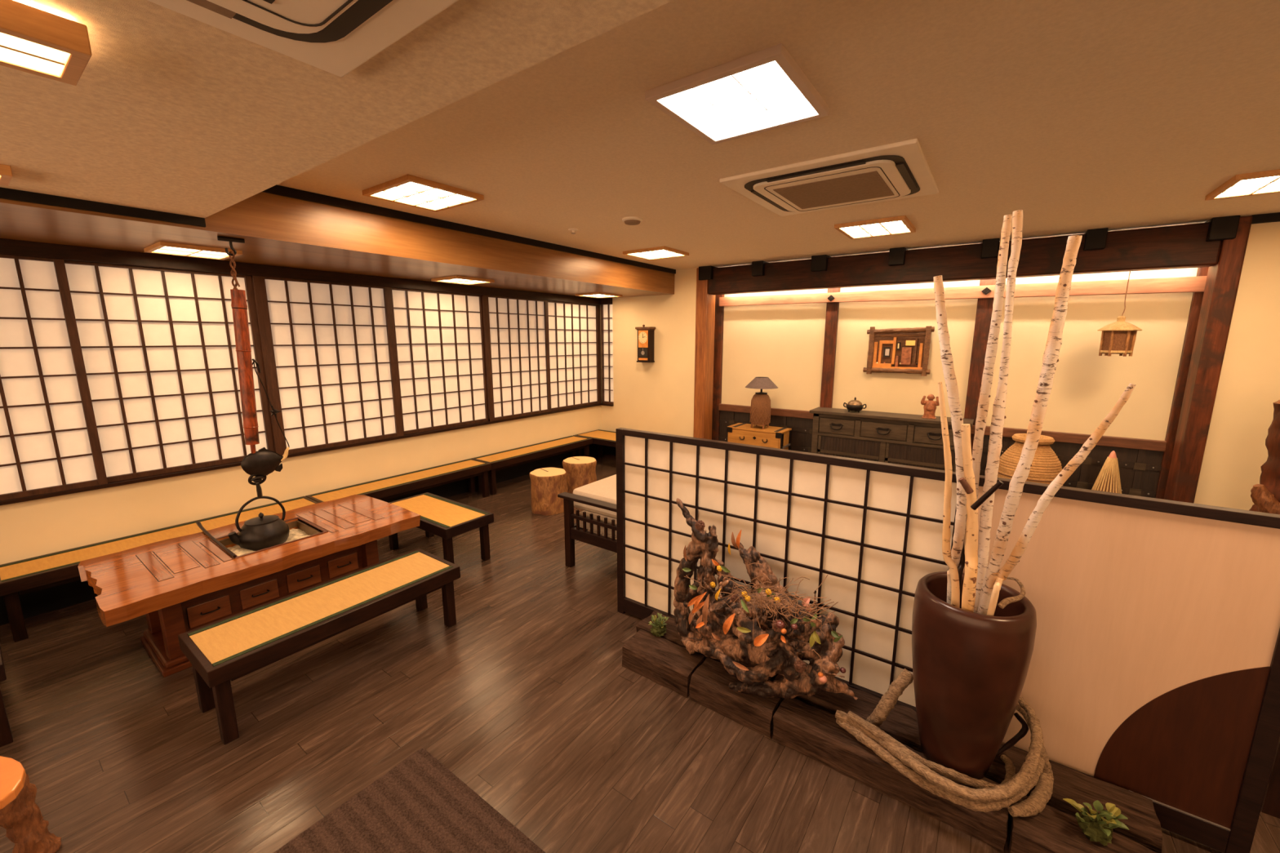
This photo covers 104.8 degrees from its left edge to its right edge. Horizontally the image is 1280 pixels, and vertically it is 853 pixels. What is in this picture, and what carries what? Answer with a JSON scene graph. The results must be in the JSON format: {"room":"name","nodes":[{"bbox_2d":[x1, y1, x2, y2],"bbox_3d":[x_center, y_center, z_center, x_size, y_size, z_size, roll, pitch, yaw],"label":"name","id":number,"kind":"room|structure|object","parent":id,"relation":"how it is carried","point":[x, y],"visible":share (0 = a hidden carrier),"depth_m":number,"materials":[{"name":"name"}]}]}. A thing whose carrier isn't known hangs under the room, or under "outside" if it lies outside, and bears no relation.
{"room":"japanese restaurant waiting area","nodes":[
{"label":"japanese restaurant waiting area","id":0,"kind":"room"},
{"bbox_2d":[0,405,601,564],"bbox_3d":[-3.383,0.682,4.665,0.200,0.820,9.300,7,12,35],"label":"wall","id":1,"kind":"structure","parent":0,"point":[29,529],"depth_m":4.25,"materials":[{"name":"beige paint"}]},
{"bbox_2d":[0,253,107,501],"bbox_3d":[-4.294,-0.270,3.000,0.032,1.582,1.247,7,12,35],"label":"window","id":2,"kind":"structure","parent":1,"relation":"in","point":[50,441],"depth_m":3.34,"materials":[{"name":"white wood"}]},
{"bbox_2d":[64,260,275,482],"bbox_3d":[-3.657,-0.435,3.927,0.032,1.582,1.120,7,12,35],"label":"window","id":3,"kind":"structure","parent":1,"relation":"in","point":[158,345],"depth_m":3.85,"materials":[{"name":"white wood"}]},
{"bbox_2d":[0,444,598,626],"bbox_3d":[-3.330,0.940,4.609,0.004,0.330,9.200,7,12,35],"label":"baseboard","id":4,"kind":"structure","parent":1,"relation":"attached to","point":[44,601],"depth_m":3.62,"materials":[{"name":"black paint"}]},
{"bbox_2d":[0,403,613,505],"bbox_3d":[-3.233,0.288,4.459,0.320,0.028,9.260,7,12,35],"label":"trim","id":5,"kind":"structure","parent":1,"relation":"on","point":[235,464],"depth_m":4.14,"materials":[{"name":"brown wood"}]},
{"bbox_2d":[251,275,404,455],"bbox_3d":[-2.961,-0.594,4.820,0.032,1.582,1.195,7,12,35],"label":"window","id":6,"kind":"structure","parent":1,"relation":"in","point":[329,349],"depth_m":4.76,"materials":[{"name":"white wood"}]},
{"bbox_2d":[391,287,488,435],"bbox_3d":[-2.299,-0.766,5.782,0.032,1.582,1.205,7,12,35],"label":"window","id":7,"kind":"structure","parent":1,"relation":"in","point":[440,344],"depth_m":5.75,"materials":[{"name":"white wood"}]},
{"bbox_2d":[481,294,551,422],"bbox_3d":[-1.625,-0.920,6.645,0.032,1.582,1.085,7,12,35],"label":"window","id":8,"kind":"structure","parent":1,"relation":"in","point":[517,336],"depth_m":6.61,"materials":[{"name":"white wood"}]},
{"bbox_2d":[547,300,601,411],"bbox_3d":[-1.002,-1.082,7.553,0.032,1.582,1.200,7,12,35],"label":"window","id":9,"kind":"structure","parent":1,"relation":"in","point":[574,328],"depth_m":7.56,"materials":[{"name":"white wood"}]},
{"bbox_2d":[0,0,672,217],"bbox_3d":[-0.776,-0.746,-0.827,7.260,0.372,3.985,7,12,35],"label":"ceiling","id":10,"kind":"structure","parent":0,"point":[170,111],"depth_m":1.44,"materials":[{"name":"paint"}]},
{"bbox_2d":[0,164,12,186],"bbox_3d":[-2.804,-1.019,1.869,0.230,0.044,0.515,7,12,35],"label":"ceiling light","id":11,"kind":"object","parent":10,"relation":"attached to","point":[6,173],"visible":1,"depth_m":2.01,"materials":[{"name":"brown wood"}]},
{"bbox_2d":[0,0,92,85],"bbox_3d":[-1.466,-0.832,0.938,0.230,0.073,0.540,7,12,35],"label":"ceiling light","id":12,"kind":"object","parent":10,"relation":"attached to","point":[34,39],"visible":1,"depth_m":1.07,"materials":[{"name":"brown wood"}]},
{"bbox_2d":[0,186,205,226],"bbox_3d":[-3.713,-0.910,1.295,0.018,0.048,3.985,7,12,35],"label":"trim","id":13,"kind":"structure","parent":10,"relation":"attached to","point":[5,193],"depth_m":2.54,"materials":[{"name":"black paint"}]},
{"bbox_2d":[147,0,458,76],"bbox_3d":[-0.658,-0.782,0.558,1.070,0.043,1.065,7,12,35],"label":"air conditioner","id":14,"kind":"object","parent":10,"relation":"attached to","point":[335,37],"visible":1,"depth_m":1.05,"materials":[{"name":"white plastic"}]},
{"bbox_2d":[0,191,675,298],"bbox_3d":[-2.809,-1.548,3.860,1.600,0.438,9.320,7,12,35],"label":"ceiling","id":15,"kind":"structure","parent":0,"point":[276,230],"depth_m":3.72,"materials":[{"name":"brown wood"}]},
{"bbox_2d":[143,241,242,260],"bbox_3d":[-3.196,-1.256,3.532,0.450,0.029,0.440,7,12,35],"label":"recessed light","id":16,"kind":"object","parent":15,"relation":"in","point":[160,247],"visible":0.92,"depth_m":3.48,"materials":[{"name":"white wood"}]},
{"bbox_2d":[154,246,227,257],"bbox_3d":[-3.196,-1.255,3.532,0.396,0.004,0.386,7,12,35],"label":"diffuser","id":17,"kind":"object","parent":16,"relation":"attached to","point":[173,251],"depth_m":3.55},
{"bbox_2d":[217,235,289,497],"bbox_3d":[-2.561,-0.361,3.275,0.083,1.697,0.287,7,12,35],"label":"hook","id":18,"kind":"object","parent":15,"relation":"hanging from","point":[260,464],"visible":1,"depth_m":3.24,"materials":[{"name":"wood"}]},
{"bbox_2d":[227,496,289,551],"bbox_3d":[-2.605,0.663,3.396,0.292,0.378,0.292,-1,10,-8],"label":"kettle","id":19,"kind":"object","parent":18,"relation":"hanging from","point":[260,532],"visible":0.94,"depth_m":3.32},
{"bbox_2d":[431,275,494,284],"bbox_3d":[-1.901,-1.571,5.301,0.450,0.029,0.470,7,12,35],"label":"recessed light","id":20,"kind":"object","parent":15,"relation":"in","point":[452,279],"visible":0.98,"depth_m":5.25,"materials":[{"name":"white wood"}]},
{"bbox_2d":[442,278,483,283],"bbox_3d":[-1.901,-1.570,5.301,0.396,0.004,0.416,7,12,35],"label":"diffuser","id":21,"kind":"object","parent":20,"relation":"attached to","point":[444,280],"depth_m":5.27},
{"bbox_2d":[0,453,1279,852],"bbox_3d":[0.305,1.517,2.489,8.860,0.060,9.900,7,12,35],"label":"floor","id":22,"kind":"structure","parent":0,"point":[529,700],"depth_m":2.37,"materials":[{"name":"brown wood"}]},
{"bbox_2d":[0,644,13,747],"bbox_3d":[-3.658,1.288,2.401,1.265,0.421,0.690,7,12,35],"label":"bench","id":23,"kind":"object","parent":22,"relation":"on","point":[6,735],"visible":1,"depth_m":2.33,"materials":[{"name":"brown wood"}]},
{"bbox_2d":[0,755,61,852],"bbox_3d":[-2.395,1.421,1.686,0.560,0.431,0.486,7,12,35],"label":"stool","id":24,"kind":"object","parent":22,"relation":"on","point":[23,820],"visible":1,"depth_m":1.77,"materials":[{"name":"brown wood"}]},
{"bbox_2d":[0,496,319,642],"bbox_3d":[-3.581,1.022,3.900,0.420,0.418,1.840,7,12,35],"label":"bench","id":25,"kind":"object","parent":22,"relation":"on","point":[28,575],"visible":0.45,"depth_m":3.37,"materials":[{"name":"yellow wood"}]},
{"bbox_2d":[77,494,420,677],"bbox_3d":[-2.588,1.002,3.449,1.079,0.617,1.678,7,12,35],"label":"table","id":26,"kind":"object","parent":22,"relation":"on","point":[181,584],"visible":0.9,"depth_m":3.08,"materials":[{"name":"brown wood"}]},
{"bbox_2d":[177,548,460,745],"bbox_3d":[-1.768,1.196,2.914,0.493,0.421,1.298,7,12,35],"label":"bench","id":27,"kind":"object","parent":22,"relation":"on","point":[233,647],"visible":1,"depth_m":2.66,"materials":[{"name":"brown wood"}]},
{"bbox_2d":[305,458,491,502],"bbox_3d":[-2.502,0.759,5.373,0.420,0.418,1.840,7,12,35],"label":"bench","id":28,"kind":"object","parent":22,"relation":"on","point":[386,488],"visible":0.61,"depth_m":5.31,"materials":[{"name":"brown wood"}]},
{"bbox_2d":[274,748,545,852],"bbox_3d":[-0.922,1.766,0.888,1.855,0.009,2.237,7,12,35],"label":"door mat","id":29,"kind":"object","parent":22,"relation":"on","point":[419,806],"visible":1,"depth_m":1.96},
{"bbox_2d":[388,492,493,564],"bbox_3d":[-1.804,0.934,4.386,1.015,0.421,0.460,7,12,35],"label":"bench","id":30,"kind":"object","parent":22,"relation":"on","point":[446,518],"visible":0.82,"depth_m":4.24,"materials":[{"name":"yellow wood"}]},
{"bbox_2d":[471,435,592,494],"bbox_3d":[-1.423,0.497,6.847,0.420,0.418,1.840,7,12,35],"label":"bench","id":31,"kind":"object","parent":22,"relation":"on","point":[520,455],"visible":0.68,"depth_m":6.57,"materials":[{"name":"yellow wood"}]},
{"bbox_2d":[529,467,567,515],"bbox_3d":[-1.022,0.720,5.530,0.407,0.440,0.404,7,12,35],"label":"stool","id":32,"kind":"object","parent":22,"relation":"on","point":[547,483],"visible":0.89,"depth_m":5.38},
{"bbox_2d":[562,456,596,493],"bbox_3d":[-0.737,0.624,6.071,0.412,0.440,0.410,7,12,35],"label":"stool","id":33,"kind":"object","parent":22,"relation":"on","point":[580,471],"visible":0.67,"depth_m":5.91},
{"bbox_2d":[557,474,617,567],"bbox_3d":[0.070,0.799,4.505,0.810,0.645,1.470,7,12,35],"label":"bench","id":34,"kind":"object","parent":22,"relation":"on","point":[598,498],"visible":0.44,"depth_m":4.04,"materials":[{"name":"brown wood"}]},
{"bbox_2d":[573,474,616,518],"bbox_3d":[-0.029,0.557,4.522,0.540,0.175,1.170,7,12,35],"label":"cushion","id":35,"kind":"object","parent":34,"relation":"on","point":[604,490],"depth_m":4.12,"materials":[{"name":"beige fabric"}]},
{"bbox_2d":[579,510,617,537],"bbox_3d":[0.095,0.727,4.468,0.640,0.140,1.280,7,12,35],"label":"seat cushion","id":36,"kind":"object","parent":34,"relation":"on","point":[610,517],"depth_m":4.03,"materials":[{"name":"beige fabric"}]},
{"bbox_2d":[573,429,616,456],"bbox_3d":[-0.194,0.383,7.486,1.655,0.418,0.620,7,12,35],"label":"bench","id":37,"kind":"object","parent":22,"relation":"on","point":[599,437],"visible":0.38,"depth_m":7.66,"materials":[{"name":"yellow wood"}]},
{"bbox_2d":[622,629,705,697],"bbox_3d":[0.134,1.350,2.846,0.456,0.144,0.216,7,12,35],"label":"sleeper","id":38,"kind":"object","parent":22,"relation":"on","point":[668,664],"visible":0.93,"depth_m":2.78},
{"bbox_2d":[635,610,777,681],"bbox_3d":[0.393,1.336,2.930,0.877,0.141,0.222,7,12,35],"label":"sleeper","id":39,"kind":"object","parent":22,"relation":"on","point":[671,634],"visible":0.12,"depth_m":3.04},
{"bbox_2d":[648,613,668,637],"bbox_3d":[0.113,1.200,2.983,0.107,0.135,0.126,7,12,35],"label":"plant","id":40,"kind":"object","parent":39,"relation":"on","point":[659,629],"visible":1,"depth_m":2.96,"materials":[{"name":"green plant"}]},
{"bbox_2d":[688,657,784,737],"bbox_3d":[0.508,1.398,2.579,0.453,0.142,0.218,7,12,35],"label":"sleeper","id":41,"kind":"object","parent":22,"relation":"on","point":[708,687],"visible":0.63,"depth_m":2.50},
{"bbox_2d":[673,497,857,700],"bbox_3d":[0.585,0.900,2.526,0.442,0.900,1.021,-10,14,-43],"label":"arrangement","id":42,"kind":"object","parent":41,"relation":"on","point":[770,629],"visible":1,"depth_m":2.45,"materials":[{"name":"orange plant"}]},
{"bbox_2d":[726,422,791,449],"bbox_3d":[1.609,0.357,6.706,0.777,0.702,0.390,7,12,35],"label":"chest","id":43,"kind":"object","parent":22,"relation":"on","point":[780,437],"visible":0.32,"depth_m":6.53,"materials":[{"name":"brown wood"}]},
{"bbox_2d":[745,377,777,429],"bbox_3d":[1.613,-0.318,6.576,0.430,0.677,0.430,7,12,35],"label":"table lamp","id":44,"kind":"object","parent":43,"relation":"on","point":[760,408],"visible":1,"depth_m":6.48,"materials":[{"name":"ceramic"}]},
{"bbox_2d":[773,674,923,753],"bbox_3d":[1.095,1.425,2.433,0.841,0.140,0.223,7,12,35],"label":"sleeper","id":45,"kind":"object","parent":22,"relation":"on","point":[901,722],"visible":0.3,"depth_m":2.38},
{"bbox_2d":[772,698,1008,851],"bbox_3d":[1.054,1.471,2.167,0.908,0.143,0.186,7,12,35],"label":"sleeper","id":46,"kind":"object","parent":22,"relation":"on","point":[815,733],"visible":0.66,"depth_m":2.13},
{"bbox_2d":[911,571,1036,779],"bbox_3d":[1.337,1.040,2.039,0.408,0.758,0.408,7,12,35],"label":"floor vase","id":47,"kind":"object","parent":46,"relation":"on","point":[970,669],"visible":0.88,"depth_m":1.90,"materials":[{"name":"brown ceramic"}]},
{"bbox_2d":[937,382,959,608],"bbox_3d":[1.216,0.604,1.939,0.218,1.555,0.063,1,10,4],"label":"branch","id":48,"kind":"object","parent":47,"relation":"in","point":[946,551],"visible":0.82,"depth_m":1.88,"materials":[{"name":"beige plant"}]},
{"bbox_2d":[933,275,966,604],"bbox_3d":[1.216,0.400,1.967,0.249,1.946,0.066,5,11,25],"label":"branch","id":49,"kind":"object","parent":47,"relation":"in","point":[957,420],"visible":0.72,"depth_m":1.88,"materials":[{"name":"white plant"}]},
{"bbox_2d":[958,423,1003,612],"bbox_3d":[1.259,0.685,1.918,0.146,1.405,0.157,7,12,35],"label":"branch","id":50,"kind":"object","parent":47,"relation":"in","point":[968,597],"visible":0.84,"depth_m":1.83,"materials":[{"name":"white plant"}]},
{"bbox_2d":[972,214,1013,499],"bbox_3d":[1.319,0.308,1.922,0.081,2.140,0.040,4,11,22],"label":"branch","id":51,"kind":"object","parent":47,"relation":"in","point":[993,340],"visible":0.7,"depth_m":1.82,"materials":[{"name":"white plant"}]},
{"bbox_2d":[986,577,1003,616],"bbox_3d":[1.328,0.968,1.926,0.049,0.843,0.139,3,10,15],"label":"branch","id":52,"kind":"object","parent":47,"relation":"in","point":[997,586],"visible":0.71,"depth_m":1.81,"materials":[{"name":"beige plant"}]},
{"bbox_2d":[973,209,1022,613],"bbox_3d":[1.342,0.302,1.902,0.053,2.161,0.116,4,11,20],"label":"branch","id":53,"kind":"object","parent":47,"relation":"in","point":[995,445],"visible":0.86,"depth_m":1.84,"materials":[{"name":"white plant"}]},
{"bbox_2d":[997,577,1025,608],"bbox_3d":[1.418,0.635,1.874,0.075,0.041,0.252,8,13,39],"label":"rope","id":54,"kind":"object","parent":47,"relation":"in","point":[1005,602],"visible":0.96,"depth_m":1.82,"materials":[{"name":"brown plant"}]},
{"bbox_2d":[977,235,1082,613],"bbox_3d":[1.357,0.376,1.826,0.083,2.043,0.175,-8,13,-36],"label":"branch","id":55,"kind":"object","parent":47,"relation":"in","point":[1051,355],"visible":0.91,"depth_m":1.71,"materials":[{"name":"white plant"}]},
{"bbox_2d":[977,382,1135,615],"bbox_3d":[1.411,0.620,1.792,0.093,1.574,0.356,-8,13,-38],"label":"branch","id":56,"kind":"object","parent":47,"relation":"in","point":[1043,502],"visible":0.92,"depth_m":1.70,"materials":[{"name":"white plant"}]},
{"bbox_2d":[808,407,973,471],"bbox_3d":[2.912,0.360,5.899,1.695,1.020,0.385,7,12,35],"label":"sideboard","id":57,"kind":"object","parent":22,"relation":"on","point":[898,438],"visible":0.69,"depth_m":5.73,"materials":[{"name":"grey wood"}]},
{"bbox_2d":[920,394,939,419],"bbox_3d":[3.248,-0.226,5.518,0.189,0.275,0.103,7,12,35],"label":"figurine","id":58,"kind":"object","parent":57,"relation":"on","point":[930,406],"visible":0.99,"depth_m":5.49,"materials":[{"name":"red wood"}]},
{"bbox_2d":[615,427,1279,852],"bbox_3d":[1.041,0.808,2.545,2.925,1.315,0.052,7,12,35],"label":"wall","id":59,"kind":"structure","parent":22,"relation":"on","point":[1153,673],"depth_m":2.01,"materials":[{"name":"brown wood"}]},
{"bbox_2d":[984,742,1162,852],"bbox_3d":[1.692,1.494,2.024,0.600,0.147,0.196,7,12,35],"label":"sleeper","id":60,"kind":"object","parent":22,"relation":"on","point":[1144,825],"visible":0.42,"depth_m":1.93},
{"bbox_2d":[1008,795,1155,852],"bbox_3d":[1.664,1.552,1.732,0.583,0.136,0.210,7,12,35],"label":"sleeper","id":61,"kind":"object","parent":22,"relation":"on","point":[1052,830],"visible":0.68,"depth_m":1.79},
{"bbox_2d":[835,668,1053,817],"bbox_3d":[1.242,1.271,2.022,0.802,0.318,0.406,3,11,18],"label":"coil","id":62,"kind":"object","parent":61,"relation":"on","point":[1036,770],"visible":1,"depth_m":1.94,"materials":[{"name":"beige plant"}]},
{"bbox_2d":[1062,798,1128,846],"bbox_3d":[1.640,1.413,1.764,0.171,0.158,0.120,5,11,25],"label":"plant","id":63,"kind":"object","parent":61,"relation":"on","point":[1096,828],"visible":1,"depth_m":1.75,"materials":[{"name":"green plant"}]},
{"bbox_2d":[1091,450,1121,493],"bbox_3d":[4.438,0.654,4.693,0.401,0.866,0.398,7,12,35],"label":"cone","id":64,"kind":"object","parent":22,"relation":"on","point":[1108,480],"visible":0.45,"depth_m":4.61,"materials":[{"name":"paper"}]},
{"bbox_2d":[1248,400,1279,514],"bbox_3d":[4.598,0.556,3.496,0.439,1.478,0.415,7,12,35],"label":"trunk","id":65,"kind":"object","parent":22,"relation":"on","point":[1265,495],"visible":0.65,"depth_m":3.46,"materials":[{"name":"brown wood"}]},
{"bbox_2d":[1261,738,1279,818],"bbox_3d":[2.874,1.169,1.992,0.530,0.800,0.530,7,12,35],"label":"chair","id":66,"kind":"object","parent":22,"relation":"on","point":[1271,803],"visible":0.06,"depth_m":1.98,"materials":[{"name":"brown wood"}]},
{"bbox_2d":[600,267,697,437],"bbox_3d":[0.229,-0.928,7.869,2.040,2.865,0.700,7,12,35],"label":"wall","id":67,"kind":"structure","parent":0,"point":[658,396],"depth_m":7.41,"materials":[{"name":"beige paint"}]},
{"bbox_2d":[262,184,675,273],"bbox_3d":[-1.023,-1.829,4.921,0.018,0.057,5.215,7,12,35],"label":"trim","id":68,"kind":"structure","parent":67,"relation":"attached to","point":[277,189],"depth_m":4.02,"materials":[{"name":"black paint"}]},
{"bbox_2d":[600,304,613,404],"bbox_3d":[-0.524,-1.148,7.924,0.210,1.582,0.050,7,12,35],"label":"window","id":69,"kind":"structure","parent":67,"relation":"in","point":[606,313],"depth_m":7.93,"materials":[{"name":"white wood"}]},
{"bbox_2d":[635,324,655,362],"bbox_3d":[0.081,-1.244,7.387,0.270,0.556,0.152,7,12,35],"label":"wall clock","id":70,"kind":"object","parent":67,"relation":"attached to","point":[645,335],"visible":1,"depth_m":7.33,"materials":[{"name":"brown wood"}]},
{"bbox_2d":[693,267,715,439],"bbox_3d":[0.922,-0.786,7.086,0.175,2.860,0.260,7,12,35],"label":"trim","id":71,"kind":"structure","parent":67,"relation":"attached to","point":[705,302],"depth_m":6.97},
{"bbox_2d":[698,265,717,279],"bbox_3d":[0.987,-2.108,6.825,0.190,0.175,0.385,7,12,35],"label":"trim","id":72,"kind":"structure","parent":67,"relation":"attached to","point":[705,273],"depth_m":6.67,"materials":[{"name":"black paint"}]},
{"bbox_2d":[277,0,1279,269],"bbox_3d":[2.075,-1.574,3.043,7.260,0.100,5.765,7,12,35],"label":"ceiling","id":73,"kind":"structure","parent":0,"point":[1077,117],"depth_m":2.26,"materials":[{"name":"paint"}]},
{"bbox_2d":[362,173,484,212],"bbox_3d":[-1.453,-1.558,3.316,0.565,0.034,0.540,7,12,35],"label":"recessed light","id":74,"kind":"object","parent":73,"relation":"in","point":[407,189],"visible":1,"depth_m":3.27,"materials":[{"name":"white plastic"}]},
{"bbox_2d":[374,182,471,208],"bbox_3d":[-1.453,-1.557,3.316,0.502,0.004,0.477,7,12,35],"label":"diffuser","id":75,"kind":"object","parent":74,"relation":"attached to","point":[415,194],"depth_m":3.32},
{"bbox_2d":[622,245,688,260],"bbox_3d":[0.183,-1.964,5.589,0.560,0.034,0.520,7,12,35],"label":"recessed light","id":76,"kind":"object","parent":73,"relation":"in","point":[660,252],"visible":1,"depth_m":5.53,"materials":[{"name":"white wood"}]},
{"bbox_2d":[631,249,680,257],"bbox_3d":[0.183,-1.962,5.589,0.497,0.004,0.457,7,12,35],"label":"diffuser","id":77,"kind":"object","parent":76,"relation":"attached to","point":[657,253],"depth_m":5.62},
{"bbox_2d":[644,43,829,144],"bbox_3d":[0.412,-1.328,2.025,0.555,0.034,0.575,7,12,35],"label":"recessed light","id":78,"kind":"object","parent":73,"relation":"in","point":[764,90],"visible":1,"depth_m":1.97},
{"bbox_2d":[660,60,816,137],"bbox_3d":[0.412,-1.327,2.025,0.492,0.004,0.512,7,12,35],"label":"diffuser","id":79,"kind":"object","parent":78,"relation":"attached to","point":[765,95],"depth_m":2.01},
{"bbox_2d":[719,137,938,216],"bbox_3d":[1.229,-1.517,3.137,1.070,0.044,1.060,7,12,35],"label":"air conditioner","id":80,"kind":"object","parent":73,"relation":"attached to","point":[900,170],"visible":1,"depth_m":2.96,"materials":[{"name":"white plastic"}]},
{"bbox_2d":[773,170,893,208],"bbox_3d":[1.248,-1.500,3.158,0.600,0.004,0.570,7,12,35],"label":"grille","id":81,"kind":"object","parent":80,"relation":"attached to","point":[869,184],"depth_m":3.11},
{"bbox_2d":[834,215,915,239],"bbox_3d":[2.064,-1.736,4.314,0.545,0.034,0.600,7,12,35],"label":"recessed light","id":82,"kind":"object","parent":73,"relation":"in","point":[896,224],"visible":1,"depth_m":4.27,"materials":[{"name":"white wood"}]},
{"bbox_2d":[841,220,909,236],"bbox_3d":[2.064,-1.735,4.315,0.482,0.004,0.537,7,12,35],"label":"diffuser","id":83,"kind":"object","parent":82,"relation":"attached to","point":[896,227],"depth_m":4.33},
{"bbox_2d":[1204,168,1279,199],"bbox_3d":[3.951,-1.503,3.006,0.560,0.034,0.550,7,12,35],"label":"recessed light","id":84,"kind":"object","parent":73,"relation":"in","point":[1264,182],"visible":1,"depth_m":3.09,"materials":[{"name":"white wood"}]},
{"bbox_2d":[1217,175,1279,195],"bbox_3d":[3.951,-1.502,3.006,0.497,0.004,0.487,7,12,35],"label":"diffuser","id":85,"kind":"object","parent":84,"relation":"attached to","point":[1267,184],"depth_m":3.12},
{"bbox_2d":[721,267,1197,440],"bbox_3d":[3.182,-0.600,6.027,4.940,2.865,0.280,7,12,35],"label":"wall","id":86,"kind":"structure","parent":0,"point":[783,344],"depth_m":5.34,"materials":[{"name":"beige paint"}]},
{"bbox_2d":[711,294,724,440],"bbox_3d":[1.146,-0.821,7.279,0.130,2.860,0.080,7,12,35],"label":"trim","id":87,"kind":"structure","parent":86,"relation":"attached to","point":[719,310],"depth_m":7.23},
{"bbox_2d":[810,254,831,271],"bbox_3d":[2.214,-1.953,5.954,0.175,0.175,0.385,7,12,35],"label":"trim","id":88,"kind":"structure","parent":86,"relation":"attached to","point":[819,263],"depth_m":5.80,"materials":[{"name":"black paint"}]},
{"bbox_2d":[819,288,839,408],"bbox_3d":[2.432,-0.658,6.367,0.140,2.860,0.080,7,12,35],"label":"trim","id":89,"kind":"structure","parent":86,"relation":"attached to","point":[832,308],"depth_m":6.28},
{"bbox_2d":[888,247,906,266],"bbox_3d":[2.885,-1.868,5.478,0.150,0.175,0.385,7,12,35],"label":"trim","id":90,"kind":"structure","parent":86,"relation":"attached to","point":[896,255],"depth_m":5.32,"materials":[{"name":"black paint"}]},
{"bbox_2d":[862,325,934,376],"bbox_3d":[3.047,-0.894,5.826,0.711,0.566,0.117,7,12,35],"label":"framed piece","id":91,"kind":"object","parent":86,"relation":"attached to","point":[891,350],"visible":1,"depth_m":5.82,"materials":[{"name":"brown wood"}]},
{"bbox_2d":[871,365,922,369],"bbox_3d":[3.061,-0.700,5.873,0.550,0.025,0.080,7,12,35],"label":"shelf","id":92,"kind":"object","parent":91,"relation":"attached to","point":[873,367],"depth_m":5.84,"materials":[{"name":"orange wood"}]},
{"bbox_2d":[719,410,1163,497],"bbox_3d":[3.075,0.412,6.075,4.640,0.855,0.058,7,12,35],"label":"trim","id":93,"kind":"structure","parent":86,"relation":"attached to","point":[1140,469],"depth_m":5.01,"materials":[{"name":"black wood"}]},
{"bbox_2d":[718,403,1166,451],"bbox_3d":[3.063,-0.052,5.975,4.640,0.095,0.060,7,12,35],"label":"trim","id":94,"kind":"structure","parent":86,"relation":"attached to","point":[1107,441],"depth_m":5.04,"materials":[{"name":"brown wood"}]},
{"bbox_2d":[964,279,995,455],"bbox_3d":[3.720,-0.495,5.453,0.145,2.860,0.080,7,12,35],"label":"trim","id":95,"kind":"structure","parent":86,"relation":"attached to","point":[984,306],"depth_m":5.37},
{"bbox_2d":[980,238,999,258],"bbox_3d":[3.556,-1.783,5.001,0.135,0.175,0.385,7,12,35],"label":"trim","id":96,"kind":"structure","parent":86,"relation":"attached to","point":[989,246],"depth_m":4.85,"materials":[{"name":"black paint"}]},
{"bbox_2d":[1083,227,1108,250],"bbox_3d":[4.187,-1.703,4.554,0.140,0.175,0.385,7,12,35],"label":"trim","id":97,"kind":"structure","parent":86,"relation":"attached to","point":[1095,238],"depth_m":4.40,"materials":[{"name":"black paint"}]},
{"bbox_2d":[1155,266,1208,499],"bbox_3d":[4.999,-0.333,4.544,0.090,2.860,0.080,7,12,35],"label":"trim","id":98,"kind":"structure","parent":86,"relation":"attached to","point":[1197,299],"depth_m":4.52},
{"bbox_2d":[997,433,1062,485],"bbox_3d":[3.945,0.559,5.025,0.564,0.935,0.564,7,12,35],"label":"vase","id":99,"kind":"object","parent":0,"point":[1046,466],"visible":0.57,"depth_m":4.81,"materials":[{"name":"wicker"}]},
{"bbox_2d":[1193,215,1279,510],"bbox_3d":[5.811,-0.224,3.919,1.930,2.865,0.680,7,12,35],"label":"wall","id":100,"kind":"structure","parent":0,"point":[1235,451],"depth_m":4.06,"materials":[{"name":"beige paint"}]},
{"bbox_2d":[719,275,1207,306],"bbox_3d":[3.050,-1.509,5.661,4.720,0.172,0.082,7,12,35],"label":"cove light","id":101,"kind":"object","parent":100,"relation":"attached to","point":[1180,284],"depth_m":5.20,"materials":[{"name":"white"}]},
{"bbox_2d":[707,222,1222,294],"bbox_3d":[2.891,-1.754,5.446,4.710,0.342,0.180,7,12,35],"label":"beam","id":102,"kind":"structure","parent":100,"relation":"attached to","point":[1183,246],"depth_m":4.98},
{"bbox_2d":[1097,269,1142,356],"bbox_3d":[4.316,-1.014,4.410,0.296,0.758,0.256,7,12,35],"label":"lantern","id":103,"kind":"object","parent":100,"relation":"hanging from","point":[1118,337],"visible":1,"depth_m":4.39,"materials":[{"name":"wood"}]},
{"bbox_2d":[1163,215,1252,502],"bbox_3d":[4.868,-0.287,4.285,0.135,2.860,0.260,7,12,35],"label":"wooden post","id":104,"kind":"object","parent":100,"relation":"attached to","point":[1223,278],"depth_m":4.18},
{"bbox_2d":[1204,215,1239,241],"bbox_3d":[4.807,-1.625,4.113,0.150,0.175,0.385,7,12,35],"label":"trim","id":105,"kind":"structure","parent":100,"relation":"attached to","point":[1224,228],"depth_m":3.96,"materials":[{"name":"black paint"}]},
{"bbox_2d":[1251,212,1279,223],"bbox_3d":[5.622,-1.549,3.377,1.885,0.065,0.030,7,12,35],"label":"trim","id":106,"kind":"structure","parent":100,"relation":"attached to","point":[1268,217],"depth_m":3.87,"materials":[{"name":"black paint"}]},
{"bbox_3d":[-3.407,-0.565,4.460,0.140,1.707,9.300,7,12,35],"label":"wall","id":107,"kind":"structure","parent":0,"visible":0},
{"bbox_2d":[0,238,612,305],"bbox_3d":[-3.233,-1.331,4.171,0.320,0.097,9.260,7,12,35],"label":"trim","id":108,"kind":"structure","parent":107,"relation":"attached to","point":[7,246],"depth_m":4.13,"materials":[{"name":"brown wood"}]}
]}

